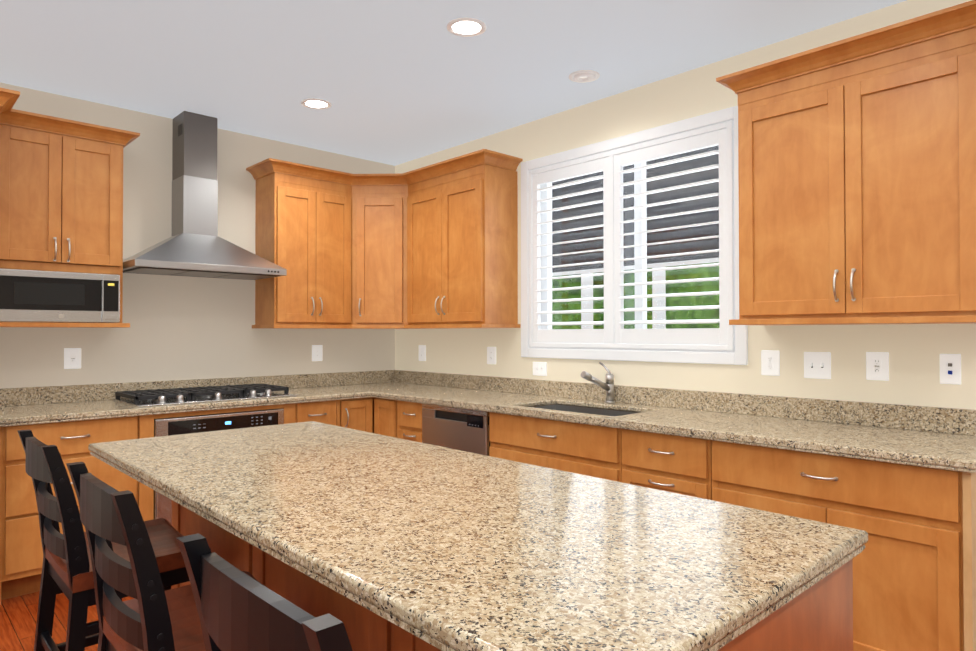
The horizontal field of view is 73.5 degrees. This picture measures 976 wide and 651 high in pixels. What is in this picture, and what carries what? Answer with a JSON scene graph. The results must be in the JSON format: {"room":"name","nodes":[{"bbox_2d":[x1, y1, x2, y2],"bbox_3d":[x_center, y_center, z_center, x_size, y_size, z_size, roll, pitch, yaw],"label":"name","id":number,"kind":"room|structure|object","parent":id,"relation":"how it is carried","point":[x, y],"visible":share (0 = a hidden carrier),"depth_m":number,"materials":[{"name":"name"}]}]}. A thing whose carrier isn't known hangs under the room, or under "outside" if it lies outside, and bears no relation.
{"room":"kitchen","nodes":[
{"label":"kitchen","id":0,"kind":"room"},
{"bbox_2d":[0,591,134,650],"bbox_3d":[-0.589,1.390,0.474,6.900,0.120,7.900,1,-1,-43],"label":"floor","id":1,"kind":"structure","parent":0,"point":[18,618],"depth_m":3.02,"materials":[{"name":"brown wood"}]},
{"bbox_2d":[0,88,19,112],"bbox_3d":[-2.921,0.113,3.030,1.123,2.500,0.699,1,-1,-43],"label":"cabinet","id":2,"kind":"object","parent":1,"relation":"on","point":[8,98],"visible":0.96,"depth_m":3.17,"materials":[{"name":"brown wood"}]},
{"bbox_2d":[0,416,137,604],"bbox_3d":[-2.348,0.928,3.592,0.628,0.882,0.646,1,-1,-43],"label":"base cabinet","id":3,"kind":"object","parent":1,"relation":"on","point":[21,556],"visible":0.38,"depth_m":3.27,"materials":[{"name":"brown wood"}]},
{"bbox_2d":[18,430,210,650],"bbox_3d":[-1.161,0.839,2.050,0.472,1.020,0.488,1,-1,-43],"label":"stool","id":4,"kind":"object","parent":1,"relation":"on","point":[67,570],"visible":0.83,"depth_m":1.87,"materials":[{"name":"brown wood"}]},
{"bbox_2d":[66,462,259,650],"bbox_3d":[-0.671,0.832,1.528,0.472,1.020,0.488,1,-1,-43],"label":"stool","id":5,"kind":"object","parent":1,"relation":"on","point":[153,615],"visible":0.77,"depth_m":1.33,"materials":[{"name":"brown wood"}]},
{"bbox_2d":[138,403,294,520],"bbox_3d":[-1.794,0.934,4.139,0.922,0.882,0.607,1,-1,-43],"label":"base cabinet","id":6,"kind":"object","parent":1,"relation":"on","point":[145,492],"visible":0.17,"depth_m":3.65,"materials":[{"name":"brown wood"}]},
{"bbox_2d":[154,409,283,524],"bbox_3d":[-1.746,0.879,4.085,0.760,0.690,0.642,1,-1,-43],"label":"wall oven","id":7,"kind":"object","parent":6,"relation":"in","point":[192,424],"visible":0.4,"depth_m":3.83,"materials":[{"name":"silver metal"}]},
{"bbox_2d":[177,533,352,650],"bbox_3d":[-0.148,0.825,0.971,0.472,1.020,0.488,1,-1,-43],"label":"stool","id":8,"kind":"object","parent":1,"relation":"on","point":[238,609],"visible":1,"depth_m":0.79,"materials":[{"name":"brown wood"}]},
{"bbox_2d":[295,400,335,425],"bbox_3d":[-1.331,0.938,4.548,0.307,0.882,0.647,1,-1,-43],"label":"base cabinet","id":9,"kind":"object","parent":1,"relation":"on","point":[322,412],"visible":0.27,"depth_m":4.34,"materials":[{"name":"brown wood"}]},
{"bbox_2d":[336,397,398,437],"bbox_3d":[-0.806,0.941,4.870,0.894,0.882,0.894,1,-1,-43],"label":"base cabinet","id":10,"kind":"object","parent":1,"relation":"on","point":[375,415],"visible":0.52,"depth_m":4.55,"materials":[{"name":"brown wood"}]},
{"bbox_2d":[0,372,371,426],"bbox_3d":[-1.812,0.429,4.102,2.100,0.142,0.647,1,-1,-43],"label":"countertop","id":11,"kind":"structure","parent":10,"relation":"on","point":[45,404],"depth_m":3.93,"materials":[{"name":"stone"}]},
{"bbox_2d":[113,384,296,406],"bbox_3d":[-1.782,0.432,4.157,0.954,0.055,0.535,1,-1,-43],"label":"cooktop","id":12,"kind":"object","parent":11,"relation":"in","point":[148,397],"visible":1,"depth_m":4.03,"materials":[{"name":"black metal"}]},
{"bbox_2d":[344,370,975,472],"bbox_3d":[0.382,0.423,3.793,0.647,0.142,4.102,1,-1,-43],"label":"countertop","id":13,"kind":"structure","parent":10,"relation":"on","point":[934,437],"depth_m":3.06,"materials":[{"name":"stone"}]},
{"bbox_2d":[534,404,634,415],"bbox_3d":[0.520,0.588,3.625,0.434,0.210,0.754,1,-1,-43],"label":"sink","id":14,"kind":"object","parent":13,"relation":"in","point":[586,410],"visible":0.02,"depth_m":3.88,"materials":[{"name":"silver metal"}]},
{"bbox_2d":[581,362,614,403],"bbox_3d":[0.623,0.334,3.775,0.253,0.237,0.118,1,-1,-43],"label":"faucet","id":15,"kind":"object","parent":13,"relation":"on","point":[608,386],"visible":1,"depth_m":3.80,"materials":[{"name":"silver metal"}]},
{"bbox_2d":[398,401,421,442],"bbox_3d":[-0.309,0.936,4.523,0.646,0.882,0.287,1,-1,-43],"label":"base cabinet","id":16,"kind":"object","parent":1,"relation":"on","point":[410,420],"visible":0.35,"depth_m":4.32,"materials":[{"name":"brown wood"}]},
{"bbox_2d":[422,403,489,455],"bbox_3d":[0.001,0.934,4.197,0.608,0.878,0.607,1,-1,-43],"label":"dishwasher","id":17,"kind":"object","parent":1,"relation":"on","point":[466,430],"visible":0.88,"depth_m":3.97,"materials":[{"name":"silver"}]},
{"bbox_2d":[167,497,852,650],"bbox_3d":[-0.240,0.906,1.994,0.668,0.882,2.310,1,-1,-43],"label":"kitchen island","id":18,"kind":"object","parent":1,"relation":"on","point":[822,619],"depth_m":1.50,"materials":[{"name":"brown wood"}]},
{"bbox_2d":[88,421,867,650],"bbox_3d":[-0.352,0.452,1.896,0.920,0.040,2.350,1,-1,-43],"label":"island countertop","id":19,"kind":"structure","parent":18,"relation":"on","point":[457,550],"depth_m":1.31,"materials":[{"name":"beige stone"}]},
{"bbox_2d":[489,404,636,481],"bbox_3d":[0.521,0.925,3.639,0.647,0.882,0.912,1,-1,-43],"label":"base cabinet","id":20,"kind":"object","parent":1,"relation":"on","point":[587,449],"visible":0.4,"depth_m":3.39,"materials":[{"name":"brown wood"}]},
{"bbox_2d":[622,429,711,499],"bbox_3d":[0.992,0.918,3.138,0.646,0.882,0.457,1,-1,-43],"label":"base cabinet","id":21,"kind":"object","parent":1,"relation":"on","point":[674,464],"visible":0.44,"depth_m":2.92,"materials":[{"name":"brown wood"}]},
{"bbox_2d":[711,440,975,650],"bbox_3d":[1.462,0.912,2.637,0.647,0.882,0.910,1,-1,-43],"label":"base cabinet","id":22,"kind":"object","parent":1,"relation":"on","point":[914,574],"visible":0.44,"depth_m":2.29,"materials":[{"name":"brown wood"}]},
{"bbox_2d":[0,83,394,388],"bbox_3d":[-3.244,-0.005,3.315,6.900,2.743,0.150,1,-1,-43],"label":"wall","id":23,"kind":"structure","parent":0,"point":[184,328],"depth_m":4.31,"materials":[{"name":"paint"}]},
{"bbox_2d":[0,109,139,327],"bbox_3d":[-2.421,-0.559,3.729,0.688,1.140,0.377,1,-1,-43],"label":"upper cabinet","id":24,"kind":"object","parent":23,"relation":"attached to","point":[61,194],"visible":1,"depth_m":3.60,"materials":[{"name":"brown wood"}]},
{"bbox_2d":[0,269,119,322],"bbox_3d":[-2.450,-0.155,3.705,0.577,0.277,0.311,1,-1,-43],"label":"microwave","id":25,"kind":"object","parent":24,"relation":"in","point":[45,296],"visible":1,"depth_m":3.58,"materials":[{"name":"silver metal"}]},
{"bbox_2d":[64,348,80,368],"bbox_3d":[-2.487,0.198,3.912,0.088,0.122,0.009,1,-1,-43],"label":"outlet","id":26,"kind":"object","parent":23,"relation":"attached to","point":[72,358],"visible":1,"depth_m":3.91,"materials":[{"name":"white plastic"}]},
{"bbox_2d":[123,111,286,279],"bbox_3d":[-1.835,-0.846,4.198,0.914,1.040,0.501,1,-1,-43],"label":"range hood","id":27,"kind":"object","parent":23,"relation":"attached to","point":[194,245],"visible":1,"depth_m":4.19,"materials":[{"name":"silver metal"}]},
{"bbox_2d":[312,345,321,360],"bbox_3d":[-1.311,0.212,5.016,0.088,0.122,0.009,1,-1,-43],"label":"outlet","id":28,"kind":"object","parent":23,"relation":"attached to","point":[316,352],"visible":1,"depth_m":5.01,"materials":[{"name":"white plastic"}]},
{"bbox_2d":[254,159,349,328],"bbox_3d":[-1.291,-0.561,4.781,0.676,1.115,0.391,1,-1,-43],"label":"upper cabinet","id":29,"kind":"object","parent":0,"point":[302,216],"depth_m":4.62,"materials":[{"name":"brown wood"}]},
{"bbox_2d":[0,0,906,165],"bbox_3d":[-0.593,-1.473,0.508,6.900,0.120,7.900,1,-1,-43],"label":"ceiling","id":30,"kind":"structure","parent":0,"point":[395,82],"depth_m":3.34,"materials":[{"name":"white paint"}]},
{"bbox_2d":[301,98,331,108],"bbox_3d":[-1.059,-1.367,4.033,0.184,0.007,0.184,1,-1,-43],"label":"recessed light","id":31,"kind":"object","parent":30,"relation":"in","point":[313,103],"visible":1,"depth_m":4.03,"materials":[{"name":"white plastic"}]},
{"bbox_2d":[447,17,485,36],"bbox_3d":[-0.100,-1.380,3.027,0.184,0.007,0.184,1,-1,-43],"label":"recessed light","id":32,"kind":"object","parent":30,"relation":"in","point":[466,27],"visible":1,"depth_m":3.02,"materials":[{"name":"white"}]},
{"bbox_2d":[569,70,599,82],"bbox_3d":[0.530,-1.368,3.606,0.170,0.018,0.170,1,-1,-43],"label":"recessed light","id":33,"kind":"object","parent":30,"relation":"in","point":[581,76],"visible":1,"depth_m":3.58,"materials":[{"name":"white plastic"}]},
{"bbox_2d":[395,0,975,409],"bbox_3d":[1.921,-0.018,2.746,0.150,2.743,7.750,1,-1,-43],"label":"wall","id":34,"kind":"structure","parent":0,"point":[914,351],"depth_m":3.42,"materials":[{"name":"paint"}]},
{"bbox_2d":[350,173,417,328],"bbox_3d":[-0.803,-0.558,5.040,0.681,1.115,0.681,1,-1,-43],"label":"upper cabinet","id":35,"kind":"object","parent":34,"relation":"attached to","point":[377,201],"depth_m":4.86,"materials":[{"name":"brown wood"}]},
{"bbox_2d":[419,345,425,360],"bbox_3d":[-0.528,0.221,5.233,0.009,0.122,0.088,1,-1,-43],"label":"outlet","id":36,"kind":"object","parent":34,"relation":"attached to","point":[422,352],"visible":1,"depth_m":5.23,"materials":[{"name":"white plastic"}]},
{"bbox_2d":[406,149,521,328],"bbox_3d":[-0.251,-0.563,4.665,0.391,1.115,0.910,1,-1,-43],"label":"upper cabinet","id":37,"kind":"object","parent":34,"relation":"attached to","point":[434,246],"depth_m":4.43,"materials":[{"name":"brown wood"}]},
{"bbox_2d":[487,347,495,363],"bbox_3d":[0.025,0.213,4.644,0.009,0.122,0.088,1,-1,-43],"label":"outlet","id":38,"kind":"object","parent":34,"relation":"attached to","point":[491,355],"visible":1,"depth_m":4.64,"materials":[{"name":"white plastic"}]},
{"bbox_2d":[533,362,546,375],"bbox_3d":[0.341,0.286,4.307,0.009,0.088,0.122,1,-1,-43],"label":"outlet","id":39,"kind":"object","parent":34,"relation":"attached to","point":[539,368],"visible":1,"depth_m":4.30,"materials":[{"name":"white plastic"}]},
{"bbox_2d":[521,106,747,364],"bbox_3d":[0.820,-0.451,3.907,0.170,1.316,1.566,1,-1,-43],"label":"window","id":40,"kind":"structure","parent":34,"relation":"in","point":[738,355],"depth_m":3.86,"materials":[{"name":"white wood"}]},
{"bbox_2d":[528,121,734,350],"bbox_3d":[0.773,-0.452,3.863,0.084,1.174,1.424,1,-1,-43],"label":"window shutters","id":41,"kind":"object","parent":40,"relation":"attached to","point":[613,333],"visible":0.98,"depth_m":3.79,"materials":[{"name":"white wood"}]},
{"bbox_2d":[761,350,779,375],"bbox_3d":[1.383,0.184,3.199,0.009,0.122,0.088,1,-1,-43],"label":"light switch","id":42,"kind":"object","parent":34,"relation":"attached to","point":[770,360],"visible":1,"depth_m":3.19,"materials":[{"name":"white plastic"}]},
{"bbox_2d":[804,352,830,378],"bbox_3d":[1.528,0.185,3.037,0.019,0.122,0.118,1,-1,-43],"label":"light switch","id":43,"kind":"object","parent":34,"relation":"attached to","point":[817,365],"visible":1,"depth_m":3.04,"materials":[{"name":"white plastic"}]},
{"bbox_2d":[716,0,975,324],"bbox_3d":[1.553,-0.576,2.755,0.377,1.140,1.055,1,-1,-43],"label":"upper cabinet","id":44,"kind":"object","parent":34,"relation":"attached to","point":[857,175],"visible":1,"depth_m":2.61,"materials":[{"name":"brown wood"}]},
{"bbox_2d":[866,352,888,380],"bbox_3d":[1.703,0.178,2.858,0.009,0.122,0.088,1,-1,-43],"label":"outlet","id":45,"kind":"object","parent":34,"relation":"attached to","point":[877,365],"visible":1,"depth_m":2.85,"materials":[{"name":"white plastic"}]},
{"bbox_2d":[940,354,960,383],"bbox_3d":[1.885,0.178,2.664,0.009,0.122,0.072,1,-1,-43],"label":"outlet","id":46,"kind":"object","parent":34,"relation":"attached to","point":[950,368],"visible":1,"depth_m":2.66,"materials":[{"name":"white plastic"}]},
{"label":"outside","id":47,"kind":"structure","parent":0,"visible":0},
{"bbox_2d":[552,145,718,328],"bbox_3d":[0.684,0.224,8.494,5.880,2.640,26.325,1,-1,-43],"label":"porch","id":48,"kind":"object","parent":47,"point":[688,220],"depth_m":6.71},
{"bbox_2d":[552,262,719,328],"bbox_3d":[1.763,-4.462,18.263,8.900,20.000,65.000,1,-1,-43],"label":"trees","id":49,"kind":"object","parent":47,"point":[675,300],"depth_m":20.56,"materials":[{"name":"green plant"}]}
]}

